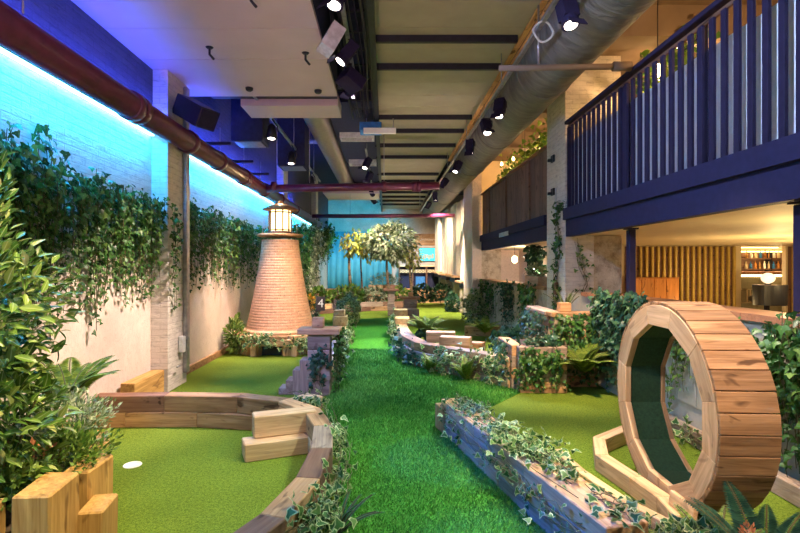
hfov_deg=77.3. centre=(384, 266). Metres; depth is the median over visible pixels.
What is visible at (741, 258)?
shelf
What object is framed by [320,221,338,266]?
ivy
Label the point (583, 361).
fern
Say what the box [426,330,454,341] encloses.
block
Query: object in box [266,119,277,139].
track spotlight
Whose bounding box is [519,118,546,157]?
garland
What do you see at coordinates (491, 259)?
wall
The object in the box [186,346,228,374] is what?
baseboard
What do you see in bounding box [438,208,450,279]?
panel
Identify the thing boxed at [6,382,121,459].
shrub
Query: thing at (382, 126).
ceiling panel
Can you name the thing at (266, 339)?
trailing ivy
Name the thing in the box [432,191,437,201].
track spotlight
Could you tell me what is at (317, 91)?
smoke detector
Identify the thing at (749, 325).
wall panel
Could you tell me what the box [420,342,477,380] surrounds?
trailing ivy
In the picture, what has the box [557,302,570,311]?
block
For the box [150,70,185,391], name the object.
pillar
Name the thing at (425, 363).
fern
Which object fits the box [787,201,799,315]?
support post
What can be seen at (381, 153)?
ceiling panel
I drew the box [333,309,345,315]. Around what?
block
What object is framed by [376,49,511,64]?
ceiling panel
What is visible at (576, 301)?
wall panel
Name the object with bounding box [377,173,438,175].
beam
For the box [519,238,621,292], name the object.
wall
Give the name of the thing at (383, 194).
ceiling panel
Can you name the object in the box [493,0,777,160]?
ceiling panel
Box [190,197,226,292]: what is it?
ivy
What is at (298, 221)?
wall
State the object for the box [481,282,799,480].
wall
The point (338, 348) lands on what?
ivy
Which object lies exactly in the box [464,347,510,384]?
trailing ivy
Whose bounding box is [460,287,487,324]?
shrub
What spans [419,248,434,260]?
display screen
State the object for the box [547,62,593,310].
column
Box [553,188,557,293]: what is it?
pipe
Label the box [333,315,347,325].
block
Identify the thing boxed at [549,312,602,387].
ivy
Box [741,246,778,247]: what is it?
light
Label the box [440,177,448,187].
track spotlight
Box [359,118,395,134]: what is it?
projector
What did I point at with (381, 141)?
ceiling panel
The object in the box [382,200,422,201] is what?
beam
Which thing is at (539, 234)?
beam
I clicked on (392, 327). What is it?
trailing ivy
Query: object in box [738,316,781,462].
ivy
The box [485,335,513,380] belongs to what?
ivy
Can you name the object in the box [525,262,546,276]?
shrub
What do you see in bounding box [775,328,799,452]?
wall panel
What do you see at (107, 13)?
ceiling panel
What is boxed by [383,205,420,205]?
ceiling panel
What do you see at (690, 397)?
wall panel
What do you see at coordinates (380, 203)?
beam
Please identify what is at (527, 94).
air duct
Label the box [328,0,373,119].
cable tray
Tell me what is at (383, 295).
shrub
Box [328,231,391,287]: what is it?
backcloth
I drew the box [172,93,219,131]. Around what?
loudspeaker
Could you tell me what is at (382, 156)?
beam
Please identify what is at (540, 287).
trim
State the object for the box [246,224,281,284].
ivy
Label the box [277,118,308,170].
box
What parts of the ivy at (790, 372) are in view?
stem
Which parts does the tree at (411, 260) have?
crown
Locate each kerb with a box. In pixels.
[553,449,668,529]
[593,425,680,517]
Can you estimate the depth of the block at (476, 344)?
7.88 m
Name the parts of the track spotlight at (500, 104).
barn door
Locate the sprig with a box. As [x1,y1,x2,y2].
[30,437,56,477]
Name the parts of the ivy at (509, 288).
stem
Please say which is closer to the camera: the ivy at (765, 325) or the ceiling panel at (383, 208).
the ivy at (765, 325)
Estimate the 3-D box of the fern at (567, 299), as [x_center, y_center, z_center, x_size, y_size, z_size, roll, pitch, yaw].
[2.569,0.492,7.233,0.561,0.420,0.450,0,0,-26]
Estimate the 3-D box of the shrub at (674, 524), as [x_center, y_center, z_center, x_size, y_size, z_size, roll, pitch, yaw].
[1.557,1.442,2.524,0.511,0.383,0.411,0,0,0]
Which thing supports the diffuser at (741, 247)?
attached to the light at (741, 246)
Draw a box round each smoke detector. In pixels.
[245,87,252,91]
[314,89,321,93]
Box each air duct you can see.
[303,118,353,182]
[422,0,656,218]
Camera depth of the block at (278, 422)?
4.30 m
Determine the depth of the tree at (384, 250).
19.30 m
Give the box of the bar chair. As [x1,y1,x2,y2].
[748,285,788,309]
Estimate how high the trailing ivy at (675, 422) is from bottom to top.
0.330 m
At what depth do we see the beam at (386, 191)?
19.87 m
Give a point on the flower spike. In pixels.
(751, 529)
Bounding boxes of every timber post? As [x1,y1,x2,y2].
[279,317,341,395]
[383,285,398,315]
[400,292,419,325]
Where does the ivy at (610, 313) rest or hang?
attached to the wall at (680, 408)
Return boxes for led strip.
[0,45,154,135]
[190,155,273,203]
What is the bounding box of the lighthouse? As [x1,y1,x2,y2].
[243,201,311,334]
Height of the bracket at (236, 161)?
0.360 m
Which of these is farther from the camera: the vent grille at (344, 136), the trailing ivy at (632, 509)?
the vent grille at (344, 136)
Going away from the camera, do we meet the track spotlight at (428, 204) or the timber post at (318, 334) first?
the timber post at (318, 334)
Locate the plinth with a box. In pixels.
[233,329,307,356]
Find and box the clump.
[307,293,315,310]
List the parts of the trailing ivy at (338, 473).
stem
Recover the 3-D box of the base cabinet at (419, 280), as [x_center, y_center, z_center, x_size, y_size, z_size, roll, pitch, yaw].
[1.780,1.050,25.288,0.460,1.080,0.305,0,0,0]
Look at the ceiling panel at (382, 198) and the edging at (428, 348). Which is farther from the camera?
the ceiling panel at (382, 198)
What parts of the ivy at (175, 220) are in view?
stem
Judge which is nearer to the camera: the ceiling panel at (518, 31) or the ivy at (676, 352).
the ivy at (676, 352)
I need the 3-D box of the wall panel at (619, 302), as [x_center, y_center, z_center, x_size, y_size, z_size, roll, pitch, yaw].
[2.871,0.865,6.246,0.018,0.870,0.292,0,0,0]
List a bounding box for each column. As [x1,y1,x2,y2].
[464,173,481,320]
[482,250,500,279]
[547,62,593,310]
[594,56,620,121]
[594,236,620,292]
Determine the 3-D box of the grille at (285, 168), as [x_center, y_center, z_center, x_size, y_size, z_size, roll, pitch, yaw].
[-2.050,-2.192,11.200,0.500,0.012,0.500,0,0,0]
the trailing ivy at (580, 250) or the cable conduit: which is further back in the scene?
the trailing ivy at (580, 250)
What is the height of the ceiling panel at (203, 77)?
0.060 m
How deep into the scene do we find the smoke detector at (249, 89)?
6.97 m
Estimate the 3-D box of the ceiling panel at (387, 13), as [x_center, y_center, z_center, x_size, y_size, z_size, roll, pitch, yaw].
[0.830,-3.030,5.966,1.900,0.060,0.612,0,0,0]
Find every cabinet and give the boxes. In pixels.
[415,277,424,287]
[741,271,781,311]
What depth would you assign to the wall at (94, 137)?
5.54 m
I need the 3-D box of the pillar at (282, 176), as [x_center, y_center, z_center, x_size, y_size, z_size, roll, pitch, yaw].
[-2.980,-1.050,13.900,0.440,5.300,0.600,0,0,0]
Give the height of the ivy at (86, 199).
1.843 m
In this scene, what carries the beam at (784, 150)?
attached to the slab at (777, 219)
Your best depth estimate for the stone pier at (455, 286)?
19.25 m
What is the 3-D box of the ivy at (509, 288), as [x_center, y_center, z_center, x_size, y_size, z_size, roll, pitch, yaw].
[2.752,0.856,11.383,0.265,1.196,1.179,0,0,0]
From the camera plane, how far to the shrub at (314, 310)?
15.53 m
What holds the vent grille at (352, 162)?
attached to the beam at (351, 150)
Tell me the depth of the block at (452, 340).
7.57 m
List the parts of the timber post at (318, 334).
cap plate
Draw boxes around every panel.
[71,0,317,27]
[104,23,326,58]
[141,58,336,95]
[241,95,340,117]
[312,0,336,88]
[323,191,379,199]
[374,0,541,0]
[374,1,540,26]
[375,27,524,48]
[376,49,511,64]
[377,71,498,81]
[378,82,492,94]
[378,95,484,105]
[379,106,478,115]
[379,116,472,124]
[380,133,462,139]
[380,140,458,144]
[380,148,453,151]
[380,152,451,156]
[381,125,467,130]
[381,159,446,161]
[381,162,446,165]
[381,166,443,169]
[381,170,441,173]
[381,174,439,176]
[381,177,437,179]
[382,193,427,195]
[382,198,424,199]
[382,201,423,202]
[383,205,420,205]
[383,206,420,207]
[383,208,418,208]
[389,190,429,190]
[431,218,441,276]
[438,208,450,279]
[446,202,459,281]
[448,0,552,161]
[455,198,463,287]
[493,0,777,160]
[566,294,572,310]
[573,295,580,310]
[581,296,589,310]
[609,302,619,370]
[625,246,735,306]
[665,342,677,398]
[678,343,696,407]
[697,387,701,409]
[743,320,772,359]
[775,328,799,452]
[788,246,799,312]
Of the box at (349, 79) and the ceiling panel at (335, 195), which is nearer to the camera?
the box at (349, 79)
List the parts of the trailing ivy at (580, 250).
stem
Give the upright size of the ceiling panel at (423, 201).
0.060 m
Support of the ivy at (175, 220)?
attached to the pillar at (166, 324)
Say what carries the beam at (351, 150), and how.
attached to the beam at (370, 4)
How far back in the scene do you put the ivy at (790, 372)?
3.40 m
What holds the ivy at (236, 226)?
attached to the wall at (94, 137)
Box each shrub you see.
[0,419,125,501]
[0,438,52,512]
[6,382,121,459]
[222,312,246,353]
[307,284,337,303]
[308,300,320,317]
[332,282,365,302]
[357,285,387,301]
[367,272,401,284]
[384,283,411,300]
[412,282,436,304]
[414,329,438,342]
[429,282,451,304]
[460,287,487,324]
[489,323,526,345]
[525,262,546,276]
[648,511,720,532]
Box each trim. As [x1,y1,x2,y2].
[482,279,546,289]
[581,292,799,327]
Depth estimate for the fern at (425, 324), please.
8.93 m
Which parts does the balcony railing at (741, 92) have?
rail, under rail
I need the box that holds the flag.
[316,296,324,316]
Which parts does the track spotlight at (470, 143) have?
barn door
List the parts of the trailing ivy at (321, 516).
stem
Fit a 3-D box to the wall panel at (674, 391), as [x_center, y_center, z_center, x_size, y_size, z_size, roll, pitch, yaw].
[2.871,0.865,5.046,0.018,0.870,0.292,0,0,0]
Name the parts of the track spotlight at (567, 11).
barn door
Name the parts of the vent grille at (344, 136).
frame, frame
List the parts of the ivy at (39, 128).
stem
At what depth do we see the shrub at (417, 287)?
20.16 m
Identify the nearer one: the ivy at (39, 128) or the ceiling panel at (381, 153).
the ivy at (39, 128)
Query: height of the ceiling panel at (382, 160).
0.060 m
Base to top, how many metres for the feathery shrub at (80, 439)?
0.395 m
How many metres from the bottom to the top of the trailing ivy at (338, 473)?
0.481 m
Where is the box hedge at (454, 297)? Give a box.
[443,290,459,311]
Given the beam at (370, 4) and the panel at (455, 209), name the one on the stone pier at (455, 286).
the panel at (455, 209)
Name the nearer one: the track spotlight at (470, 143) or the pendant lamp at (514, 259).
the track spotlight at (470, 143)
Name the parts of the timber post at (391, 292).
cap plate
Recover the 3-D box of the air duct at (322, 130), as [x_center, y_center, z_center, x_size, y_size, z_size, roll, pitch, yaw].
[-1.380,-3.230,13.385,0.500,0.920,10.170,0,0,0]
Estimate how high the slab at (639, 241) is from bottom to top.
0.400 m
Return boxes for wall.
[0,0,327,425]
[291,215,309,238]
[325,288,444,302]
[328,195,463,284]
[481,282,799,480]
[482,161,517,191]
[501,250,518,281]
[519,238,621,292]
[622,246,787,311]
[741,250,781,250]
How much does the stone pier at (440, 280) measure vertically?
1.099 m
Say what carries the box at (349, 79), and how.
hanging from the cable tray at (361, 11)
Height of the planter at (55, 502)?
0.568 m
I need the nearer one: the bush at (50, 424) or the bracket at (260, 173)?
the bush at (50, 424)
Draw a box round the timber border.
[92,392,332,532]
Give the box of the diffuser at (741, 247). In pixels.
[741,247,777,247]
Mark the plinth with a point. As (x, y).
(255, 351)
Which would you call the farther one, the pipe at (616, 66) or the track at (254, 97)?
the track at (254, 97)
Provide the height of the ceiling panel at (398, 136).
0.060 m
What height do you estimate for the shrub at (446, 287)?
0.990 m
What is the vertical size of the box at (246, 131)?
1.564 m
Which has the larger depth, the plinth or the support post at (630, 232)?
the plinth
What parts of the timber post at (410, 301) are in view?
cap plate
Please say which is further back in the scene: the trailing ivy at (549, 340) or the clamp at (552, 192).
the clamp at (552, 192)
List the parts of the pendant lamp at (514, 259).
bulb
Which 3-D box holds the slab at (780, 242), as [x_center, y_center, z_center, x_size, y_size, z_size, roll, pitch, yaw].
[9.700,-0.700,12.160,7.400,0.400,6.680,0,0,0]
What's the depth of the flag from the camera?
9.30 m
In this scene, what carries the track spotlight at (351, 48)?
hanging from the track at (343, 12)
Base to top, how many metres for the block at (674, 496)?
0.092 m
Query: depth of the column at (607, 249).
7.93 m
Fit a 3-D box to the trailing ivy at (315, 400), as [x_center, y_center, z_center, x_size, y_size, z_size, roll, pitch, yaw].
[-0.770,1.391,5.134,0.564,0.282,0.301,0,0,22]
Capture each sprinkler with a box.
[205,46,214,59]
[302,51,310,65]
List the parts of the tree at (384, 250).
crown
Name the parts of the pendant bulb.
cord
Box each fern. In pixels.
[31,355,120,403]
[405,315,445,332]
[419,350,437,371]
[452,355,478,379]
[468,315,499,332]
[543,286,579,303]
[556,343,616,372]
[674,502,767,532]
[680,480,799,532]
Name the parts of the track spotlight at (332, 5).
barn door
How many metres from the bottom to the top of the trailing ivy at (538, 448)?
0.245 m
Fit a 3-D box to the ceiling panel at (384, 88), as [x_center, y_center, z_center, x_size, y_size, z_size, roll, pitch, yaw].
[0.830,-3.030,8.446,1.900,0.060,0.612,0,0,0]
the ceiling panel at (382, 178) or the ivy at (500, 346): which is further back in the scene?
the ceiling panel at (382, 178)
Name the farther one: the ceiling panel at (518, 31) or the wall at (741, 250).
the wall at (741, 250)
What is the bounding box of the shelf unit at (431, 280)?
[399,266,438,290]
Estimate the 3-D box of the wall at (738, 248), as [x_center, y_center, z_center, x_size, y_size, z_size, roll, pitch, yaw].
[9.300,0.375,12.060,8.200,1.750,0.120,0,0,0]
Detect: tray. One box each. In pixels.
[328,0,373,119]
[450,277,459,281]
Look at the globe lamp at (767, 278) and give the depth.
10.83 m
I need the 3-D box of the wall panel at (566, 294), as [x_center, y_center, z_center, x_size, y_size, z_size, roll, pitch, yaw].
[2.871,0.865,7.746,0.018,0.870,0.292,0,0,0]
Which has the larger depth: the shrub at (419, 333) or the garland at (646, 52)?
the shrub at (419, 333)
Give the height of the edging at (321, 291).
0.658 m
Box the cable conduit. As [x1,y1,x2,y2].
[176,87,189,372]
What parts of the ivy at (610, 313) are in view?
stem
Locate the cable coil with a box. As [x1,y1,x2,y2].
[532,20,553,42]
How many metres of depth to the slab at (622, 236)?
8.33 m
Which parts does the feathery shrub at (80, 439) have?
stem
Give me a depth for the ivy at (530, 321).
7.17 m
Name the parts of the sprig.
stem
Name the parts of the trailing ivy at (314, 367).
stem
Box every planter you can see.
[0,421,117,532]
[368,284,401,301]
[498,337,566,392]
[525,306,597,386]
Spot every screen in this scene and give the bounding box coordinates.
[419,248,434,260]
[636,277,679,299]
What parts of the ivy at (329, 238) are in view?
stem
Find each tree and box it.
[339,227,366,290]
[355,228,376,288]
[360,218,421,298]
[402,245,423,291]
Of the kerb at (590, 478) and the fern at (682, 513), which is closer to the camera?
the fern at (682, 513)
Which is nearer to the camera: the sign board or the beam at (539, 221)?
the beam at (539, 221)
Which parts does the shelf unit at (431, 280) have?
rail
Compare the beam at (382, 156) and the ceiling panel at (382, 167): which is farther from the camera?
the ceiling panel at (382, 167)
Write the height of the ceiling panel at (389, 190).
0.060 m
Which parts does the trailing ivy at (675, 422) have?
stem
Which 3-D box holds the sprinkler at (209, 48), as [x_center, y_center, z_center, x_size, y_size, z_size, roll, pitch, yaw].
[-1.998,-2.425,5.698,0.094,0.148,0.090,0,0,41]
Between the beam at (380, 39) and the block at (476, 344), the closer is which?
the beam at (380, 39)
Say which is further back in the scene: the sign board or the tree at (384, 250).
the sign board
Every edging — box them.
[311,301,403,313]
[312,291,356,303]
[332,314,346,381]
[396,324,509,387]
[435,398,647,532]
[668,414,799,507]
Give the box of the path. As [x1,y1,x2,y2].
[324,318,543,532]
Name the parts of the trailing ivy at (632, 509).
stem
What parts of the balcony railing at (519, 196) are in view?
floor plate, rail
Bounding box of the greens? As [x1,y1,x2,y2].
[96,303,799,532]
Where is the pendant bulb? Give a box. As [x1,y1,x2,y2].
[657,0,659,76]
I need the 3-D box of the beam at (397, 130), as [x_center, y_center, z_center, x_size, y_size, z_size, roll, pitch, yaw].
[0.740,-2.954,10.900,1.960,0.089,0.056,0,0,0]
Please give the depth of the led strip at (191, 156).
9.14 m
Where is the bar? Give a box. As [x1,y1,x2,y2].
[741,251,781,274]
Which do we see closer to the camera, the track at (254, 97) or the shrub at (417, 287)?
the track at (254, 97)
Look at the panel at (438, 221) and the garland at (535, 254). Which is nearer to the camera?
the garland at (535, 254)
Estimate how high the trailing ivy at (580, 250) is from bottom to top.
1.113 m
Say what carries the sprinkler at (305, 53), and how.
attached to the ceiling panel at (145, 43)
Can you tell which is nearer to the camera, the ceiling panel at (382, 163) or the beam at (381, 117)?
the beam at (381, 117)
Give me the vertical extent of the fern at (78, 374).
0.367 m
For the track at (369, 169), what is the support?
hanging from the beam at (351, 150)
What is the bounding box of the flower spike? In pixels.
[737,521,755,532]
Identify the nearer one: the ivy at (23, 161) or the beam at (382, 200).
the ivy at (23, 161)
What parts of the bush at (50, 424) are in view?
stem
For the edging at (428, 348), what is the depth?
7.38 m
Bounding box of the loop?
[617,301,781,513]
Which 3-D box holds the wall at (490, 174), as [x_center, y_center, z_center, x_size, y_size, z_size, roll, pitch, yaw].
[4.500,-2.300,15.975,3.000,2.800,0.150,0,0,0]
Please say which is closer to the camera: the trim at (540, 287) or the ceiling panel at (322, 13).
the ceiling panel at (322, 13)
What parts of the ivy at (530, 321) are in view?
stem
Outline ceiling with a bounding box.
[269,0,549,194]
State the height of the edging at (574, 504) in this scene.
0.313 m
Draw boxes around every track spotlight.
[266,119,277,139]
[286,145,296,164]
[307,171,314,183]
[317,0,345,11]
[327,39,359,66]
[339,91,358,98]
[358,157,371,169]
[362,171,373,181]
[424,201,431,208]
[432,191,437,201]
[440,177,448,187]
[448,160,462,172]
[464,138,474,155]
[480,118,494,135]
[490,97,506,118]
[555,0,587,31]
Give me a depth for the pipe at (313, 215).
17.14 m
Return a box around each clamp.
[547,154,554,162]
[547,188,554,195]
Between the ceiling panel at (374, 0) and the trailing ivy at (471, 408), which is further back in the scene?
the ceiling panel at (374, 0)
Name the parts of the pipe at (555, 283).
casing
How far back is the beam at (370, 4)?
7.08 m
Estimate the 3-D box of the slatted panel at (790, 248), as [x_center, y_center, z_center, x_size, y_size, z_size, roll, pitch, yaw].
[9.930,0.380,11.943,0.540,1.720,0.095,0,0,0]
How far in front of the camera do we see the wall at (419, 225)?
26.00 m
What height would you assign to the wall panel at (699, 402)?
0.870 m
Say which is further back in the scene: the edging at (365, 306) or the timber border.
the edging at (365, 306)
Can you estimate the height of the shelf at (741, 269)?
0.035 m
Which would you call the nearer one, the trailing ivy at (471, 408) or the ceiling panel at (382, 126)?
the trailing ivy at (471, 408)
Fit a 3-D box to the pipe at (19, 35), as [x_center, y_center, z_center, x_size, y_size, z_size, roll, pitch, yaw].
[-2.640,-1.670,9.000,0.310,0.310,22.000,0,0,0]
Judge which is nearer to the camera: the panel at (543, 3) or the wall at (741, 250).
the panel at (543, 3)
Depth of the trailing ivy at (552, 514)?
3.29 m
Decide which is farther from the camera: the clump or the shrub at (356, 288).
the shrub at (356, 288)
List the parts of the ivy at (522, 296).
stem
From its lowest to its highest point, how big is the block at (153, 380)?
0.303 m
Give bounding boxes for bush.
[0,150,87,483]
[0,329,85,503]
[335,290,360,325]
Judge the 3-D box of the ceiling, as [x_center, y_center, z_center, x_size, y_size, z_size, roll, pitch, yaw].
[4.400,-3.800,11.850,15.200,0.200,28.700,0,0,0]
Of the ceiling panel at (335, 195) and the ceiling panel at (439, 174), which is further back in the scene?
the ceiling panel at (335, 195)
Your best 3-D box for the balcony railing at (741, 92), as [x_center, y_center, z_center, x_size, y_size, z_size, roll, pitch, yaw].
[2.885,-1.593,4.389,0.140,1.365,7.078,0,0,0]
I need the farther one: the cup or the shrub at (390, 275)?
the shrub at (390, 275)
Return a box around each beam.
[211,86,337,98]
[330,92,379,191]
[366,0,382,211]
[366,35,517,43]
[370,63,500,70]
[374,115,471,119]
[375,143,455,147]
[376,155,448,158]
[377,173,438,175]
[378,180,434,182]
[379,191,427,192]
[380,203,420,204]
[382,196,425,197]
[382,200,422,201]
[396,129,463,132]
[480,215,546,241]
[481,225,546,250]
[503,131,546,150]
[537,94,636,117]
[563,132,799,219]
[566,160,799,236]
[609,5,773,47]
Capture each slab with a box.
[492,235,720,249]
[587,203,792,234]
[598,235,792,237]
[637,238,792,249]
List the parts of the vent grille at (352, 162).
frame, frame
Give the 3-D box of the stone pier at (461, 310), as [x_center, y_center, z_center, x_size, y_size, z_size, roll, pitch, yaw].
[2.850,1.181,17.500,0.480,0.839,0.580,0,0,0]
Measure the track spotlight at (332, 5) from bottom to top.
0.378 m
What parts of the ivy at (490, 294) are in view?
stem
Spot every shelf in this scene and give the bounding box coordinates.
[741,258,781,258]
[741,269,781,269]
[741,271,781,273]
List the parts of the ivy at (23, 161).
stem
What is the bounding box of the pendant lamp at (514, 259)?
[512,247,516,262]
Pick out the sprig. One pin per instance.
(32, 440)
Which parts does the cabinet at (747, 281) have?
panel, panel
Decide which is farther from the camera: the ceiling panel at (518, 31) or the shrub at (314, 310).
the shrub at (314, 310)
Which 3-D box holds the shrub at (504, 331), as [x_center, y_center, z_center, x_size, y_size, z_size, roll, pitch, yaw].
[2.256,1.348,8.981,0.773,0.664,0.950,0,0,28]
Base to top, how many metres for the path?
0.006 m
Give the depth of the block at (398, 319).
10.40 m
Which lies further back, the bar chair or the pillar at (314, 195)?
the pillar at (314, 195)
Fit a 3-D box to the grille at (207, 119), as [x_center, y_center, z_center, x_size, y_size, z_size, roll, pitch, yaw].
[-2.255,-1.873,6.388,0.012,0.230,0.270,32,15,25]
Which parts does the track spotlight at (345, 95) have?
barn door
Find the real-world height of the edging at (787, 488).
0.144 m
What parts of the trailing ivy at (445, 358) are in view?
stem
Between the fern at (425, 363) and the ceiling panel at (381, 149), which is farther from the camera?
the ceiling panel at (381, 149)
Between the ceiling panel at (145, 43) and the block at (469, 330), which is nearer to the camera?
the ceiling panel at (145, 43)
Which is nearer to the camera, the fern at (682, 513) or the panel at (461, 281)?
the fern at (682, 513)
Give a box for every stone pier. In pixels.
[439,277,444,286]
[444,280,451,302]
[452,282,459,307]
[458,288,463,312]
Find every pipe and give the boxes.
[0,0,321,227]
[266,129,439,192]
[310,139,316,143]
[312,214,454,217]
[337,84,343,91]
[498,5,632,71]
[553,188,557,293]
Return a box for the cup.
[123,461,141,468]
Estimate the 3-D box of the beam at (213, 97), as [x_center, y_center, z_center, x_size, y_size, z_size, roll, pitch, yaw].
[-1.660,-2.640,7.490,1.880,0.200,0.180,0,0,0]
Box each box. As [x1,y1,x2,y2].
[231,99,268,147]
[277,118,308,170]
[316,11,346,58]
[335,63,366,94]
[525,276,546,284]
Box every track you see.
[252,96,320,181]
[341,3,354,68]
[365,144,371,182]
[420,0,558,211]
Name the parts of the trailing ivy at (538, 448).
stem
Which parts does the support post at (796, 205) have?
head plate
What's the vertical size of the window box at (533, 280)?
0.165 m
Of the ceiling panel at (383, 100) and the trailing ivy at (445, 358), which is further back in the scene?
the ceiling panel at (383, 100)
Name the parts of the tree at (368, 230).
crown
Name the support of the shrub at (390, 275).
in the planter at (369, 285)
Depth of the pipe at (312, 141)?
14.15 m
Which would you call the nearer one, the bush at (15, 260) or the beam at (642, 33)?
the bush at (15, 260)
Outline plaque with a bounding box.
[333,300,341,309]
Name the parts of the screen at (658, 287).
rail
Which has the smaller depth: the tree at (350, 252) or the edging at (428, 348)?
the edging at (428, 348)
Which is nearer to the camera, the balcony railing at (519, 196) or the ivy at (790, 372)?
the ivy at (790, 372)
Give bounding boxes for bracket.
[206,127,230,150]
[232,160,253,162]
[252,162,268,179]
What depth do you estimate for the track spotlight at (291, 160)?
10.35 m
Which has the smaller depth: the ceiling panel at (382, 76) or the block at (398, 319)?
the ceiling panel at (382, 76)
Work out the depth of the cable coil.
5.14 m
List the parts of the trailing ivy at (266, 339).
stem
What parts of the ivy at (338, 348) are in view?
stem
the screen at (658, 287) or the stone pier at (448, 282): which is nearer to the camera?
the screen at (658, 287)
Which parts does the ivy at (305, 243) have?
stem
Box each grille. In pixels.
[197,109,219,130]
[235,141,265,147]
[280,166,305,170]
[340,132,373,141]
[349,159,376,165]
[363,128,395,133]
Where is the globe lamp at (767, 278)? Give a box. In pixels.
[761,273,775,284]
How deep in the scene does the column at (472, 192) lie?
14.80 m
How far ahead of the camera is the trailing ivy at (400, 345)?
8.12 m
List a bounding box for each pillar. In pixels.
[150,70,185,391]
[277,166,287,238]
[310,174,317,285]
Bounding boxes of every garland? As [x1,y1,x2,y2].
[492,139,535,184]
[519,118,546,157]
[522,244,546,275]
[636,14,729,93]
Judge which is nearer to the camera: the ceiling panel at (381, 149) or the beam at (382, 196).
the ceiling panel at (381, 149)
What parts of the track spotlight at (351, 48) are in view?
barn door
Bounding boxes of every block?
[120,370,163,392]
[242,433,307,461]
[252,406,315,438]
[291,393,322,407]
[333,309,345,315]
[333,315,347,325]
[394,308,407,318]
[395,316,409,323]
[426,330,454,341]
[439,335,471,345]
[457,341,484,350]
[464,326,500,335]
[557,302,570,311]
[668,490,697,520]
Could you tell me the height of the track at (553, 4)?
0.470 m
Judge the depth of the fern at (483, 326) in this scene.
10.85 m
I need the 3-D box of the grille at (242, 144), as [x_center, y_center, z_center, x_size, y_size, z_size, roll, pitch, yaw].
[-2.350,-2.132,8.750,0.440,0.012,0.400,0,0,0]
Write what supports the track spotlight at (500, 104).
hanging from the track at (553, 4)
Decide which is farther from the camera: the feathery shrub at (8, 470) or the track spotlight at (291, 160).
the track spotlight at (291, 160)
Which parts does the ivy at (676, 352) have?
stem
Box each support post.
[623,228,638,295]
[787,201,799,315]
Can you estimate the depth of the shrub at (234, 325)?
8.98 m
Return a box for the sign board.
[413,234,434,244]
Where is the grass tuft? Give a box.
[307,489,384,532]
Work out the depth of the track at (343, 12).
5.57 m
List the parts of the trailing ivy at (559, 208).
stem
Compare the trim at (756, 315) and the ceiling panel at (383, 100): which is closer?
the trim at (756, 315)
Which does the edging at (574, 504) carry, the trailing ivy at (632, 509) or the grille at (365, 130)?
the trailing ivy at (632, 509)
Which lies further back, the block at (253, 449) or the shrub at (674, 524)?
the block at (253, 449)
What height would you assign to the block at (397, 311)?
0.223 m
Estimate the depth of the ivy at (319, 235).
18.36 m
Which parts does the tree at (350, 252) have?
crown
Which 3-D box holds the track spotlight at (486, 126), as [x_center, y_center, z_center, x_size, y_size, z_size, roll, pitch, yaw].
[1.729,-2.376,8.450,0.203,0.319,0.357,0,0,0]
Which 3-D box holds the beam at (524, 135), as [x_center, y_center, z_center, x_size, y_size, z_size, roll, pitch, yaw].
[4.490,-3.150,12.575,3.020,0.400,0.350,0,0,0]
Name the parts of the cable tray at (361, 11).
rail, rail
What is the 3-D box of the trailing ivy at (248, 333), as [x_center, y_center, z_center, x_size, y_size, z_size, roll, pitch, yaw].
[-2.664,1.361,9.122,0.346,0.608,0.969,0,0,-43]
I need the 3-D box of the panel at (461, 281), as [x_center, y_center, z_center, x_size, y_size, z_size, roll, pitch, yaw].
[2.933,-0.820,17.650,0.715,3.160,1.700,0,0,0]
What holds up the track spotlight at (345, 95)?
hanging from the track at (343, 12)
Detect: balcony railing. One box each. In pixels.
[481,145,546,237]
[564,0,799,206]
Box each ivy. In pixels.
[0,128,38,329]
[1,120,70,198]
[3,153,112,342]
[88,180,172,308]
[169,203,183,310]
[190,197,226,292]
[217,212,254,292]
[228,328,254,355]
[242,331,307,353]
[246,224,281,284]
[272,458,357,532]
[288,220,315,294]
[289,389,331,409]
[304,218,326,296]
[306,343,333,393]
[318,401,357,506]
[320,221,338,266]
[331,327,350,391]
[332,319,355,384]
[387,307,404,347]
[387,328,420,366]
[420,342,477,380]
[437,392,531,439]
[438,398,585,532]
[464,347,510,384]
[476,278,497,321]
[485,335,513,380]
[486,420,595,490]
[495,279,515,326]
[506,331,564,351]
[513,344,571,392]
[516,281,537,335]
[518,305,548,339]
[542,201,566,309]
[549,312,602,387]
[562,483,657,532]
[573,238,594,293]
[583,473,667,532]
[586,286,647,392]
[665,299,694,407]
[667,408,701,448]
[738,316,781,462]
[754,311,799,476]
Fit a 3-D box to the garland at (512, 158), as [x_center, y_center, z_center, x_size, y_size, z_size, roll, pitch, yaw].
[3.388,-2.342,12.847,0.768,1.729,4.014,0,0,0]

